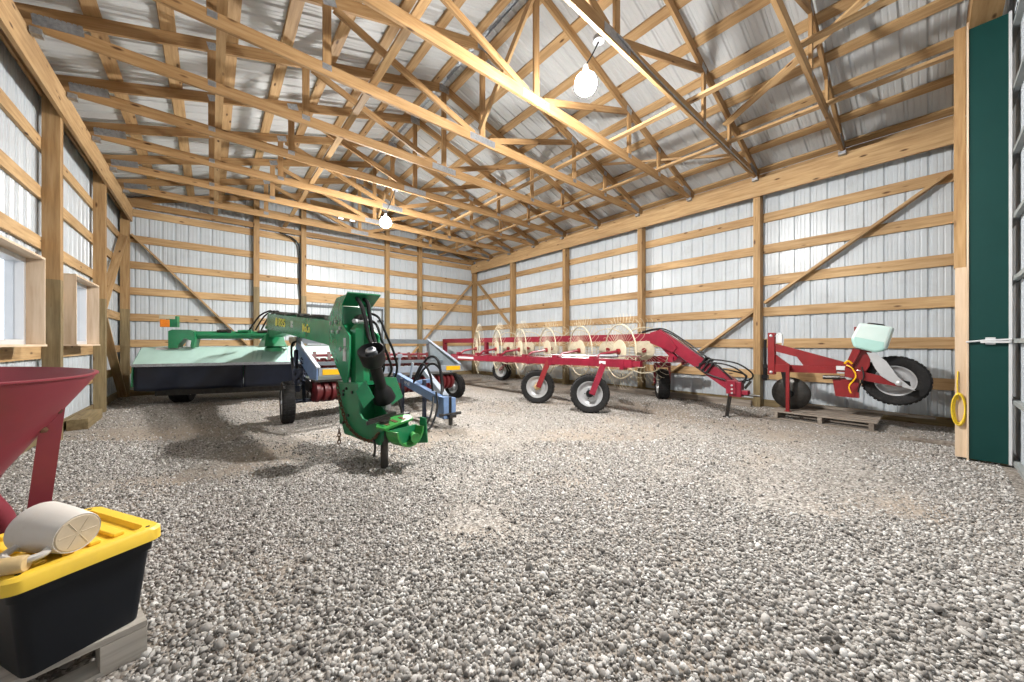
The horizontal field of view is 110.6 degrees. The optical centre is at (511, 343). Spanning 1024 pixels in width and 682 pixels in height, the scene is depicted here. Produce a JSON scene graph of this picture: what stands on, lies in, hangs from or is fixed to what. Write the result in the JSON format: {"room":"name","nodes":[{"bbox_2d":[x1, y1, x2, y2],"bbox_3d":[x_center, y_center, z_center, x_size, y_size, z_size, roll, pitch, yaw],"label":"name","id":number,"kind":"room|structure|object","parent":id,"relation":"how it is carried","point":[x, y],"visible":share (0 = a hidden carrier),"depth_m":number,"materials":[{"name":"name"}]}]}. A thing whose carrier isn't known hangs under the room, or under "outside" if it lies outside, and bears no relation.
{"room":"farm building","nodes":[
{"label":"farm building","id":0,"kind":"room"},
{"bbox_2d":[0,39,119,417],"bbox_3d":[-4.901,-1.016,3.298,0.059,4.645,12.570,0,0,-40],"label":"wall","id":1,"kind":"structure","parent":0,"point":[16,202],"depth_m":4.24,"materials":[{"name":"white"}]},
{"bbox_2d":[0,235,46,346],"bbox_3d":[-4.642,-0.452,3.164,0.262,0.959,1.590,0,0,-40],"label":"window","id":2,"kind":"structure","parent":1,"relation":"in","point":[22,270],"depth_m":3.69,"materials":[{"name":"brown wood"}]},
{"bbox_2d":[22,392,118,453],"bbox_3d":[-4.982,1.186,3.413,0.035,0.240,12.250,0,0,-40],"label":"baseboard","id":3,"kind":"structure","parent":1,"relation":"attached to","point":[112,397],"depth_m":5.54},
{"bbox_2d":[63,273,99,345],"bbox_3d":[-6.307,-0.452,5.128,0.262,0.959,1.260,0,0,-40],"label":"window","id":4,"kind":"structure","parent":1,"relation":"in","point":[80,295],"depth_m":5.41,"materials":[{"name":"brown wood"}]},
{"bbox_2d":[107,315,126,396],"bbox_3d":[-7.987,0.296,7.092,0.130,1.770,2.076,0,0,-40],"label":"brace","id":5,"kind":"object","parent":1,"relation":"attached to","point":[112,356],"visible":0.79,"depth_m":7.19,"materials":[{"name":"brown wood"}]},
{"bbox_2d":[107,235,127,308],"bbox_3d":[-8.007,-1.494,7.115,0.130,1.870,2.136,0,0,-40],"label":"brace","id":6,"kind":"object","parent":1,"relation":"attached to","point":[119,248],"visible":0.79,"depth_m":7.20,"materials":[{"name":"brown wood"}]},
{"bbox_2d":[13,0,513,196],"bbox_3d":[-3.073,-4.104,4.881,4.867,1.502,12.620,0,0,-40],"label":"ceiling","id":7,"kind":"structure","parent":0,"point":[267,17],"depth_m":5.21,"materials":[{"name":"metal"}]},
{"bbox_2d":[78,0,159,196],"bbox_3d":[-4.446,-3.526,3.736,0.144,0.075,12.450,0,0,-40],"label":"purlin","id":8,"kind":"structure","parent":7,"relation":"attached to","point":[88,7],"depth_m":4.52,"materials":[{"name":"brown wood"}]},
{"bbox_2d":[156,2,194,195],"bbox_3d":[-4.001,-3.703,4.114,0.144,0.075,12.450,0,0,-40],"label":"purlin","id":9,"kind":"structure","parent":7,"relation":"attached to","point":[166,17],"depth_m":4.66,"materials":[{"name":"brown wood"}]},
{"bbox_2d":[219,0,241,194],"bbox_3d":[-3.556,-3.881,4.491,0.144,0.075,12.450,0,0,-40],"label":"purlin","id":10,"kind":"structure","parent":7,"relation":"attached to","point":[234,6],"depth_m":5.10,"materials":[{"name":"brown wood"}]},
{"bbox_2d":[247,0,304,190],"bbox_3d":[-3.112,-4.059,4.868,0.144,0.075,12.450,0,0,-40],"label":"purlin","id":11,"kind":"structure","parent":7,"relation":"attached to","point":[295,7],"depth_m":5.22,"materials":[{"name":"brown wood"}]},
{"bbox_2d":[275,0,361,193],"bbox_3d":[-2.667,-4.237,5.245,0.144,0.075,12.450,0,0,-40],"label":"purlin","id":12,"kind":"structure","parent":7,"relation":"attached to","point":[341,34],"depth_m":5.23,"materials":[{"name":"brown wood"}]},
{"bbox_2d":[296,0,416,192],"bbox_3d":[-2.222,-4.415,5.622,0.144,0.075,12.450,0,0,-40],"label":"purlin","id":13,"kind":"structure","parent":7,"relation":"attached to","point":[390,33],"depth_m":5.54,"materials":[{"name":"brown wood"}]},
{"bbox_2d":[322,0,465,187],"bbox_3d":[-1.778,-4.592,5.999,0.144,0.075,12.450,0,0,-40],"label":"purlin","id":14,"kind":"structure","parent":7,"relation":"attached to","point":[447,16],"depth_m":5.77,"materials":[{"name":"brown wood"}]},
{"bbox_2d":[119,191,475,389],"bbox_3d":[-5.235,-1.771,11.268,9.820,6.154,0.020,0,0,-40],"label":"wall","id":15,"kind":"structure","parent":0,"point":[139,278],"depth_m":9.84,"materials":[{"name":"white"}]},
{"bbox_2d":[130,383,243,395],"bbox_3d":[-7.544,1.186,9.268,3.620,0.240,0.035,0,0,-40],"label":"baseboard","id":16,"kind":"structure","parent":15,"relation":"attached to","point":[132,392],"depth_m":8.29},
{"bbox_2d":[306,304,383,345],"bbox_3d":[-5.255,0.006,11.277,2.450,2.600,0.120,0,0,-40],"label":"door","id":17,"kind":"structure","parent":15,"relation":"in","point":[318,309],"depth_m":10.93,"materials":[{"name":"white"}]},
{"bbox_2d":[337,217,355,222],"bbox_3d":[-5.247,-4.089,11.252,0.570,0.410,0.050,0,0,-40],"label":"window","id":18,"kind":"structure","parent":15,"relation":"in","point":[338,218],"depth_m":11.22,"materials":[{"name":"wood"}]},
{"bbox_2d":[346,0,518,191],"bbox_3d":[-1.373,-4.863,6.683,0.320,0.054,12.570,0,0,-40],"label":"trim","id":19,"kind":"structure","parent":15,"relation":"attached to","point":[514,2],"depth_m":6.21,"materials":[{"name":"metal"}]},
{"bbox_2d":[452,370,471,374],"bbox_3d":[-2.891,1.186,13.213,3.640,0.240,0.035,0,0,-40],"label":"baseboard","id":20,"kind":"structure","parent":15,"relation":"attached to","point":[468,371],"depth_m":14.02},
{"bbox_2d":[0,374,1023,681],"bbox_3d":[0.406,1.206,4.933,13.000,0.001,19.000,0,0,-40],"label":"floor","id":21,"kind":"structure","parent":0,"point":[489,387],"depth_m":3.04,"materials":[{"name":"gravel"}]},
{"bbox_2d":[0,367,98,533],"bbox_3d":[-2.344,0.659,1.406,0.920,1.098,0.920,0,0,-40],"label":"hopper","id":22,"kind":"object","parent":21,"relation":"on","point":[34,401],"visible":0.73,"depth_m":1.53,"materials":[{"name":"red paint"}]},
{"bbox_2d":[41,92,62,439],"bbox_3d":[-5.692,-0.919,4.390,0.145,4.450,0.112,0,0,-40],"label":"wall post","id":23,"kind":"object","parent":21,"relation":"on","point":[51,122],"visible":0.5,"depth_m":4.35,"materials":[{"name":"wood"}]},
{"bbox_2d":[0,0,132,221],"bbox_3d":[-4.845,-2.981,3.497,0.088,0.334,12.200,0,0,-40],"label":"beam","id":24,"kind":"structure","parent":23,"relation":"attached to","point":[12,23],"depth_m":4.11,"materials":[{"name":"brown wood"}]},
{"bbox_2d":[116,178,492,260],"bbox_3d":[-4.416,-3.941,10.271,9.652,1.685,0.090,0,0,-40],"label":"roof truss","id":25,"kind":"object","parent":24,"relation":"on","point":[139,186],"visible":0.85,"depth_m":9.19,"materials":[{"name":"wood"}]},
{"bbox_2d":[340,0,510,191],"bbox_3d":[-1.333,-4.770,6.376,0.144,0.075,12.450,0,0,-40],"label":"purlin","id":26,"kind":"structure","parent":25,"relation":"on","point":[500,5],"depth_m":6.08,"materials":[{"name":"brown wood"}]},
{"bbox_2d":[351,0,541,194],"bbox_3d":[-1.077,-4.770,6.593,0.144,0.075,12.450,0,0,-40],"label":"purlin","id":27,"kind":"structure","parent":25,"relation":"on","point":[511,26],"depth_m":6.23,"materials":[{"name":"brown wood"}]},
{"bbox_2d":[466,74,953,252],"bbox_3d":[2.036,-3.526,9.233,0.144,0.075,12.450,0,0,-40],"label":"purlin","id":28,"kind":"structure","parent":25,"relation":"on","point":[948,80],"depth_m":5.96,"materials":[{"name":"brown wood"}]},
{"bbox_2d":[473,106,953,261],"bbox_3d":[2.481,-3.348,9.610,0.144,0.075,12.450,0,0,-40],"label":"purlin","id":29,"kind":"structure","parent":25,"relation":"on","point":[948,111],"depth_m":6.46,"materials":[{"name":"brown wood"}]},
{"bbox_2d":[13,1,600,228],"bbox_3d":[-1.260,-3.941,6.549,9.652,1.685,0.090,0,0,-40],"label":"roof truss","id":30,"kind":"object","parent":24,"relation":"on","point":[68,27],"visible":0.88,"depth_m":4.76,"materials":[{"name":"wood"}]},
{"bbox_2d":[214,0,227,214],"bbox_3d":[-3.690,-3.313,4.476,0.085,0.036,12.000,0,0,-40],"label":"brace","id":31,"kind":"object","parent":30,"relation":"on","point":[222,5],"visible":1,"depth_m":4.38,"materials":[{"name":"brown wood"}]},
{"bbox_2d":[283,0,431,227],"bbox_3d":[-2.554,-3.313,5.439,0.085,0.036,12.000,0,0,-40],"label":"brace","id":32,"kind":"object","parent":30,"relation":"on","point":[421,6],"visible":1,"depth_m":4.42,"materials":[{"name":"brown wood"}]},
{"bbox_2d":[400,0,897,247],"bbox_3d":[0.047,-3.313,7.644,0.085,0.036,12.000,0,0,-40],"label":"brace","id":33,"kind":"object","parent":30,"relation":"on","point":[880,4],"visible":1,"depth_m":4.48,"materials":[{"name":"brown wood"}]},
{"bbox_2d":[439,51,953,255],"bbox_3d":[1.184,-3.313,8.608,0.085,0.036,12.000,0,0,-40],"label":"purlin","id":34,"kind":"object","parent":30,"relation":"on","point":[949,55],"visible":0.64,"depth_m":5.30,"materials":[{"name":"brown wood"}]},
{"bbox_2d":[102,154,513,254],"bbox_3d":[-3.627,-3.941,9.341,9.652,1.685,0.090,0,0,-40],"label":"roof truss","id":35,"kind":"object","parent":24,"relation":"on","point":[128,163],"visible":0.88,"depth_m":7.93,"materials":[{"name":"wood"}]},
{"bbox_2d":[378,157,395,217],"bbox_3d":[-3.161,-3.919,8.923,0.036,1.212,1.165,0,0,-40],"label":"brace","id":36,"kind":"object","parent":35,"relation":"attached to","point":[386,188],"visible":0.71,"depth_m":9.01,"materials":[{"name":"brown wood"}]},
{"bbox_2d":[83,121,537,247],"bbox_3d":[-2.838,-3.941,8.410,9.652,1.685,0.090,0,0,-40],"label":"roof truss","id":37,"kind":"object","parent":24,"relation":"on","point":[116,133],"visible":0.88,"depth_m":6.96,"materials":[{"name":"wood"}]},
{"bbox_2d":[56,74,566,239],"bbox_3d":[-2.049,-3.941,7.480,9.652,1.685,0.090,0,0,-40],"label":"roof truss","id":38,"kind":"object","parent":24,"relation":"on","point":[89,89],"visible":0.88,"depth_m":6.01,"materials":[{"name":"wood"}]},
{"bbox_2d":[380,189,397,227],"bbox_3d":[-2.615,-2.879,7.537,0.240,0.730,0.640,0,0,-40],"label":"ceiling lamp","id":39,"kind":"object","parent":38,"relation":"hanging from","point":[385,222],"visible":0.88,"depth_m":7.61,"materials":[{"name":"glass"}]},
{"bbox_2d":[153,0,642,216],"bbox_3d":[-0.471,-3.941,5.619,9.652,1.685,0.090,0,0,-40],"label":"roof truss","id":40,"kind":"object","parent":24,"relation":"on","point":[208,15],"visible":0.93,"depth_m":4.69,"materials":[{"name":"wood"}]},
{"bbox_2d":[478,0,533,130],"bbox_3d":[-0.114,-3.944,5.082,0.036,1.264,1.264,0,0,-40],"label":"brace","id":41,"kind":"object","parent":40,"relation":"attached to","point":[529,4],"visible":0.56,"depth_m":4.96,"materials":[{"name":"brown wood"}]},
{"bbox_2d":[358,0,693,201],"bbox_3d":[0.318,-3.941,4.688,9.652,1.685,0.090,0,0,-40],"label":"roof truss","id":42,"kind":"object","parent":24,"relation":"on","point":[513,83],"visible":0.99,"depth_m":4.69,"materials":[{"name":"wood"}]},
{"bbox_2d":[602,154,729,165],"bbox_3d":[2.944,-3.574,6.888,2.334,0.363,0.096,0,0,24],"label":"brace","id":43,"kind":"object","parent":42,"relation":"attached to","point":[716,155],"visible":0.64,"depth_m":6.82,"materials":[{"name":"brown wood"}]},
{"bbox_2d":[0,606,146,681],"bbox_3d":[-1.976,1.137,1.059,0.580,0.136,1.150,0,0,34],"label":"wooden pallet","id":44,"kind":"object","parent":21,"relation":"on","point":[126,644],"visible":0.34,"depth_m":1.30,"materials":[{"name":"wood"}]},
{"bbox_2d":[0,507,160,678],"bbox_3d":[-1.684,0.888,1.319,0.492,0.357,0.390,0,0,20],"label":"storage tote","id":45,"kind":"object","parent":44,"relation":"on","point":[52,610],"visible":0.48,"depth_m":1.21,"materials":[{"name":"black plastic"}]},
{"bbox_2d":[0,554,31,575],"bbox_3d":[-1.574,0.693,1.103,0.090,0.051,0.052,0,0,-22],"label":"wooden dowel","id":46,"kind":"object","parent":45,"relation":"on","point":[15,564],"visible":1,"depth_m":1.10,"materials":[{"name":"beige wood"}]},
{"bbox_2d":[0,501,100,562],"bbox_3d":[-1.592,0.641,1.210,0.187,0.160,0.202,0,0,13],"label":"scoop","id":47,"kind":"object","parent":45,"relation":"on","point":[43,529],"visible":0.97,"depth_m":1.19,"materials":[{"name":"white plastic"}]},
{"bbox_2d":[66,409,102,430],"bbox_3d":[-6.421,1.131,5.339,0.200,0.150,1.050,0,0,-42],"label":"block","id":48,"kind":"object","parent":21,"relation":"on","point":[85,419],"visible":1,"depth_m":5.07,"materials":[{"name":"wood"}]},
{"bbox_2d":[93,168,106,411],"bbox_3d":[-7.271,-0.919,6.251,0.145,4.450,0.112,0,0,-40],"label":"wall post","id":49,"kind":"object","parent":21,"relation":"on","point":[99,187],"visible":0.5,"depth_m":6.22,"materials":[{"name":"wood"}]},
{"bbox_2d":[120,209,129,396],"bbox_3d":[-8.816,-0.919,8.074,0.145,4.450,0.112,0,0,-40],"label":"wall post","id":50,"kind":"object","parent":21,"relation":"on","point":[124,221],"visible":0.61,"depth_m":8.04,"materials":[{"name":"wood"}]},
{"bbox_2d":[0,27,120,210],"bbox_3d":[-4.952,-3.154,3.405,0.030,0.280,12.200,0,0,-40],"label":"board","id":51,"kind":"object","parent":50,"relation":"attached to","point":[3,37],"visible":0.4,"depth_m":4.12,"materials":[{"name":"brown wood"}]},
{"bbox_2d":[253,199,259,345],"bbox_3d":[-6.955,-1.309,9.640,0.128,5.230,0.150,0,0,-40],"label":"wall post","id":52,"kind":"object","parent":21,"relation":"on","point":[256,203],"visible":0.75,"depth_m":9.59,"materials":[{"name":"wood"}]},
{"bbox_2d":[130,234,249,345],"bbox_3d":[-7.878,-1.179,8.866,2.281,2.696,0.130,0,0,-40],"label":"brace","id":53,"kind":"object","parent":52,"relation":"attached to","point":[132,235],"visible":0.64,"depth_m":8.65,"materials":[{"name":"brown wood"}]},
{"bbox_2d":[131,292,427,468],"bbox_3d":[-4.075,0.270,5.887,3.693,1.872,8.057,0,0,-40],"label":"mower conditioner","id":54,"kind":"object","parent":21,"relation":"on","point":[176,371],"visible":0.84,"depth_m":5.69,"materials":[{"name":"metal"}]},
{"bbox_2d":[160,319,169,326],"bbox_3d":[-6.874,-0.409,7.029,0.150,0.150,0.070,0,0,-24],"label":"light","id":55,"kind":"object","parent":54,"relation":"attached to","point":[163,322],"depth_m":7.00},
{"bbox_2d":[134,365,242,390],"bbox_3d":[-6.306,0.652,6.967,1.665,0.494,0.065,0,0,-24],"label":"curtain","id":56,"kind":"object","parent":54,"relation":"hanging from","point":[146,377],"depth_m":6.94,"materials":[{"name":"rubber"}]},
{"bbox_2d":[131,346,332,366],"bbox_3d":[-5.876,0.336,8.014,3.686,0.580,2.519,0,0,-40],"label":"hood","id":57,"kind":"object","parent":54,"relation":"attached to","point":[160,356],"depth_m":7.22,"materials":[{"name":"paint"}]},
{"bbox_2d":[243,364,307,386],"bbox_3d":[-4.789,0.652,7.636,1.623,0.493,0.066,0,0,-24],"label":"curtain","id":58,"kind":"object","parent":54,"relation":"hanging from","point":[254,374],"depth_m":7.47,"materials":[{"name":"rubber"}]},
{"bbox_2d":[386,424,423,446],"bbox_3d":[-1.036,0.906,3.448,0.160,0.170,0.340,0,0,32],"label":"cup","id":59,"kind":"object","parent":54,"relation":"on","point":[400,436],"depth_m":3.45,"materials":[{"name":"green paint"}]},
{"bbox_2d":[300,198,305,345],"bbox_3d":[-6.100,-1.480,10.364,0.128,5.571,0.150,0,0,-40],"label":"wall post","id":60,"kind":"object","parent":21,"relation":"on","point":[302,211],"visible":0.54,"depth_m":10.30,"materials":[{"name":"wood"}]},
{"bbox_2d":[127,192,345,203],"bbox_3d":[-7.025,-3.992,9.645,4.791,1.583,0.040,0,0,-40],"label":"rafter","id":61,"kind":"object","parent":60,"relation":"attached to","point":[152,200],"visible":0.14,"depth_m":9.21,"materials":[{"name":"wood"}]},
{"bbox_2d":[280,232,300,337],"bbox_3d":[-6.306,-1.155,10.104,0.059,3.922,0.581,0,0,34],"label":"cable","id":62,"kind":"object","parent":60,"relation":"attached to","point":[280,232],"visible":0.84,"depth_m":10.28,"materials":[{"name":"rubber"}]},
{"bbox_2d":[119,199,471,346],"bbox_3d":[-5.224,-2.114,11.232,9.760,4.370,0.040,0,0,-40],"label":"wall girts","id":63,"kind":"object","parent":60,"relation":"attached to","point":[136,213],"depth_m":9.60,"materials":[{"name":"brown wood"}]},
{"bbox_2d":[411,283,472,355],"bbox_3d":[-2.825,-0.664,13.150,3.230,3.527,0.130,0,0,-40],"label":"brace","id":64,"kind":"object","parent":63,"relation":"attached to","point":[470,285],"visible":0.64,"depth_m":13.34,"materials":[{"name":"brown wood"}]},
{"bbox_2d":[279,337,464,430],"bbox_3d":[-1.936,0.546,6.198,3.493,1.333,3.318,0,0,-40],"label":"machine","id":65,"kind":"object","parent":21,"relation":"on","point":[423,379],"visible":0.82,"depth_m":5.72,"materials":[{"name":"blue paint"}]},
{"bbox_2d":[384,217,389,366],"bbox_3d":[-4.216,-1.477,11.961,0.128,5.565,0.150,0,0,-40],"label":"wall post","id":66,"kind":"object","parent":21,"relation":"on","point":[387,233],"visible":0.58,"depth_m":11.92,"materials":[{"name":"wood"}]},
{"bbox_2d":[129,200,472,264],"bbox_3d":[-5.147,-3.214,11.133,9.410,0.140,0.040,0,0,-40],"label":"beam","id":67,"kind":"structure","parent":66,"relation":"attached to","point":[137,204],"depth_m":9.89,"materials":[{"name":"wood"}]},
{"bbox_2d":[306,292,471,312],"bbox_3d":[-3.912,-1.394,12.345,6.000,0.290,0.040,0,0,-40],"label":"wall girt","id":68,"kind":"object","parent":66,"relation":"attached to","point":[310,296],"visible":0.79,"depth_m":12.39,"materials":[{"name":"brown wood"}]},
{"bbox_2d":[349,193,473,262],"bbox_3d":[-3.371,-3.992,12.743,4.791,1.583,0.040,0,0,-40],"label":"rafter","id":69,"kind":"object","parent":66,"relation":"attached to","point":[434,241],"visible":0.5,"depth_m":12.97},
{"bbox_2d":[417,235,421,365],"bbox_3d":[-3.316,-1.297,12.725,0.128,5.205,0.150,0,0,-40],"label":"wall post","id":70,"kind":"object","parent":21,"relation":"on","point":[419,249],"visible":0.75,"depth_m":12.66,"materials":[{"name":"wood"}]},
{"bbox_2d":[464,378,481,382],"bbox_3d":[-1.647,1.156,10.601,0.160,0.100,2.062,0,0,36],"label":"old timber","id":71,"kind":"object","parent":21,"relation":"on","point":[473,379],"visible":0.36,"depth_m":11.08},
{"bbox_2d":[472,273,476,373],"bbox_3d":[-1.513,-0.919,14.267,0.185,4.450,0.112,0,0,-40],"label":"wall post","id":72,"kind":"object","parent":21,"relation":"on","point":[474,275],"visible":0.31,"depth_m":14.21,"materials":[{"name":"wood"}]},
{"bbox_2d":[0,397,1023,681],"bbox_3d":[-1.185,1.198,6.420,9.720,0.083,12.252,0,0,-40],"label":"gravel","id":73,"kind":"object","parent":21,"relation":"on","point":[983,605],"visible":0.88,"depth_m":1.92,"materials":[{"name":"gravel"}]},
{"bbox_2d":[899,436,954,446],"bbox_3d":[5.129,1.191,4.337,0.522,0.050,0.243,0,0,45],"label":"flat board","id":74,"kind":"object","parent":73,"relation":"on","point":[923,440],"visible":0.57,"depth_m":4.31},
{"bbox_2d":[510,262,515,377],"bbox_3d":[0.032,-0.919,12.444,0.185,4.450,0.112,0,0,-40],"label":"wall post","id":75,"kind":"object","parent":21,"relation":"on","point":[512,265],"visible":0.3,"depth_m":12.39,"materials":[{"name":"wood"}]},
{"bbox_2d":[476,282,509,326],"bbox_3d":[-0.685,-1.499,13.330,0.130,1.940,2.206,0,0,-40],"label":"brace","id":76,"kind":"object","parent":75,"relation":"attached to","point":[477,283],"visible":0.86,"depth_m":13.28,"materials":[{"name":"brown wood"}]},
{"bbox_2d":[562,248,568,384],"bbox_3d":[1.610,-0.919,10.583,0.185,4.450,0.112,0,0,-40],"label":"wall post","id":77,"kind":"object","parent":21,"relation":"on","point":[565,252],"visible":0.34,"depth_m":10.53,"materials":[{"name":"wood"}]},
{"bbox_2d":[443,313,759,417],"bbox_3d":[0.538,0.327,8.988,3.064,1.769,9.628,0,0,-43],"label":"rake","id":78,"kind":"object","parent":21,"relation":"on","point":[589,393],"visible":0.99,"depth_m":7.10,"materials":[{"name":"red paint"}]},
{"bbox_2d":[637,227,645,388],"bbox_3d":[3.188,-0.919,8.722,0.185,4.450,0.112,0,0,-40],"label":"wall post","id":79,"kind":"object","parent":21,"relation":"on","point":[641,233],"visible":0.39,"depth_m":8.67,"materials":[{"name":"wood"}]},
{"bbox_2d":[471,120,953,273],"bbox_3d":[2.338,-2.981,9.587,0.088,0.334,12.200,0,0,-40],"label":"beam","id":80,"kind":"structure","parent":79,"relation":"attached to","point":[940,135],"depth_m":6.61,"materials":[{"name":"brown wood"}]},
{"bbox_2d":[564,0,759,181],"bbox_3d":[1.107,-3.941,3.758,9.652,1.685,0.090,0,0,-40],"label":"roof truss","id":81,"kind":"object","parent":80,"relation":"on","point":[590,11],"visible":0.9,"depth_m":4.57,"materials":[{"name":"wood"}]},
{"bbox_2d":[575,33,603,96],"bbox_3d":[0.840,-3.019,3.865,0.240,0.550,0.330,0,0,-40],"label":"ceiling lamp","id":82,"kind":"object","parent":81,"relation":"hanging from","point":[586,81],"visible":1,"depth_m":3.82,"materials":[{"name":"glass"}]},
{"bbox_2d":[582,64,588,70],"bbox_3d":[0.810,-3.014,3.899,0.090,0.100,0.090,0,0,-40],"label":"socket","id":83,"kind":"object","parent":82,"relation":"attached to","point":[585,67],"depth_m":3.87,"materials":[{"name":"white paint"}]},
{"bbox_2d":[617,33,752,172],"bbox_3d":[2.767,-3.209,5.124,4.351,0.107,0.022,0,0,-40],"label":"cable","id":84,"kind":"object","parent":81,"relation":"attached to","point":[619,36],"visible":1,"depth_m":4.56,"materials":[{"name":"metal"}]},
{"bbox_2d":[723,0,869,126],"bbox_3d":[3.813,-3.796,4.741,0.096,0.378,2.356,0,0,-14],"label":"brace","id":85,"kind":"object","parent":81,"relation":"attached to","point":[858,4],"visible":0.78,"depth_m":4.93,"materials":[{"name":"brown wood"}]},
{"bbox_2d":[770,0,845,156],"bbox_3d":[1.896,-3.941,2.827,9.652,1.685,0.090,0,0,-40],"label":"roof truss","id":86,"kind":"object","parent":80,"relation":"on","point":[806,64],"visible":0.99,"depth_m":4.28,"materials":[{"name":"wood"}]},
{"bbox_2d":[608,385,751,406],"bbox_3d":[3.294,1.146,8.300,0.100,0.120,4.000,0,0,-40],"label":"old timber","id":87,"kind":"object","parent":21,"relation":"on","point":[737,402],"visible":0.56,"depth_m":7.60,"materials":[{"name":"wood"}]},
{"bbox_2d":[753,196,762,406],"bbox_3d":[4.766,-0.919,6.861,0.185,4.450,0.112,0,0,-40],"label":"wall post","id":88,"kind":"object","parent":21,"relation":"on","point":[758,201],"visible":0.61,"depth_m":6.80,"materials":[{"name":"wood"}]},
{"bbox_2d":[651,310,752,385],"bbox_3d":[4.074,0.166,7.716,0.130,1.672,2.125,0,0,-40],"label":"brace","id":89,"kind":"object","parent":88,"relation":"attached to","point":[748,315],"visible":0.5,"depth_m":7.35,"materials":[{"name":"brown wood"}]},
{"bbox_2d":[771,406,882,431],"bbox_3d":[4.932,1.137,5.572,0.950,0.136,1.200,0,0,-40],"label":"wooden pallet","id":90,"kind":"object","parent":21,"relation":"on","point":[822,415],"visible":0.88,"depth_m":5.36,"materials":[{"name":"wood"}]},
{"bbox_2d":[762,323,932,411],"bbox_3d":[4.840,0.384,5.290,0.385,1.368,1.870,0,0,-40],"label":"implement","id":91,"kind":"object","parent":90,"relation":"on","point":[894,380],"visible":1,"depth_m":5.04,"materials":[{"name":"red paint"}]},
{"bbox_2d":[804,404,935,419],"bbox_3d":[5.434,1.048,5.559,1.558,0.045,0.120,0,0,44],"label":"plank","id":92,"kind":"object","parent":90,"relation":"on","point":[807,405],"visible":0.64,"depth_m":5.42,"materials":[{"name":"wood"}]},
{"bbox_2d":[951,26,1007,465],"bbox_3d":[4.795,-1.019,3.645,0.211,4.550,0.359,0,0,-40],"label":"post","id":93,"kind":"object","parent":21,"relation":"on","point":[960,268],"depth_m":3.69,"materials":[{"name":"brown wood"}]},
{"bbox_2d":[966,22,968,459],"bbox_3d":[4.687,-1.044,3.645,0.035,4.500,0.013,0,0,-40],"label":"trim","id":94,"kind":"structure","parent":93,"relation":"attached to","point":[967,25],"depth_m":3.63,"materials":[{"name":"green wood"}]},
{"bbox_2d":[348,0,968,259],"bbox_3d":[0.683,-4.104,8.066,4.867,1.502,12.620,0,0,-40],"label":"ceiling","id":95,"kind":"structure","parent":0,"point":[698,16],"depth_m":5.65,"materials":[{"name":"metal"}]},
{"bbox_2d":[377,0,612,198],"bbox_3d":[-0.632,-4.592,6.970,0.144,0.075,12.450,0,0,-40],"label":"purlin","id":96,"kind":"structure","parent":95,"relation":"attached to","point":[579,23],"depth_m":5.80,"materials":[{"name":"brown wood"}]},
{"bbox_2d":[387,0,691,214],"bbox_3d":[-0.187,-4.415,7.347,0.144,0.075,12.450,0,0,-40],"label":"purlin","id":97,"kind":"structure","parent":95,"relation":"attached to","point":[663,13],"depth_m":5.96,"materials":[{"name":"brown wood"}]},
{"bbox_2d":[404,0,770,223],"bbox_3d":[0.258,-4.237,7.724,0.144,0.075,12.450,0,0,-40],"label":"purlin","id":98,"kind":"structure","parent":95,"relation":"attached to","point":[753,6],"depth_m":5.37,"materials":[{"name":"brown wood"}]},
{"bbox_2d":[422,0,856,230],"bbox_3d":[0.702,-4.059,8.101,0.144,0.075,12.450,0,0,-40],"label":"purlin","id":99,"kind":"structure","parent":95,"relation":"attached to","point":[831,11],"depth_m":5.31,"materials":[{"name":"brown wood"}]},
{"bbox_2d":[434,0,963,240],"bbox_3d":[1.147,-3.881,8.479,0.144,0.075,12.450,0,0,-40],"label":"purlin","id":100,"kind":"structure","parent":95,"relation":"attached to","point":[929,9],"depth_m":5.05,"materials":[{"name":"brown wood"}]},
{"bbox_2d":[447,36,953,247],"bbox_3d":[1.591,-3.703,8.856,0.144,0.075,12.450,0,0,-40],"label":"purlin","id":101,"kind":"structure","parent":95,"relation":"attached to","point":[946,44],"depth_m":5.51,"materials":[{"name":"brown wood"}]},
{"bbox_2d":[477,115,954,417],"bbox_3d":[2.574,-1.016,9.636,0.059,4.645,12.570,0,0,-40],"label":"wall","id":102,"kind":"structure","parent":0,"point":[937,240],"depth_m":6.60,"materials":[{"name":"white"}]},
{"bbox_2d":[477,371,954,427],"bbox_3d":[2.474,1.191,9.735,0.035,0.230,12.250,0,0,-40],"label":"baseboard","id":103,"kind":"structure","parent":102,"relation":"attached to","point":[940,421],"depth_m":6.13,"materials":[{"name":"wood"}]},
{"bbox_2d":[763,171,950,303],"bbox_3d":[5.572,-1.619,5.950,0.130,1.702,2.254,0,0,-40],"label":"brace","id":104,"kind":"object","parent":102,"relation":"attached to","point":[947,174],"visible":1,"depth_m":5.74,"materials":[{"name":"brown wood"}]},
{"bbox_2d":[1002,0,1018,24],"bbox_3d":[2.862,-1.751,1.719,9.820,6.114,0.020,0,0,-40],"label":"wall","id":105,"kind":"structure","parent":0,"point":[1009,5],"depth_m":3.56,"materials":[{"name":"white"}]},
{"bbox_2d":[966,0,1011,464],"bbox_3d":[3.224,-1.184,2.229,8.400,4.720,0.260,0,0,-40],"label":"door frame","id":106,"kind":"structure","parent":105,"relation":"attached to","point":[988,41],"depth_m":3.53,"materials":[{"name":"metal"}]},
{"bbox_2d":[966,0,1023,479],"bbox_3d":[2.955,-1.104,1.966,7.450,4.580,0.346,0,0,-40],"label":"door","id":107,"kind":"structure","parent":105,"relation":"in","point":[1017,338],"depth_m":3.49,"materials":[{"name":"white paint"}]},
{"bbox_3d":[6.345,-0.919,5.000,0.185,4.450,0.112,0,0,-40],"label":"wall post","id":108,"kind":"object","parent":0,"visible":0},
{"bbox_2d":[475,115,953,263],"bbox_3d":[2.477,-3.154,9.704,0.030,0.280,12.200,0,0,-40],"label":"board","id":109,"kind":"object","parent":108,"relation":"attached to","point":[949,118],"visible":0.21,"depth_m":6.63,"materials":[{"name":"brown wood"}]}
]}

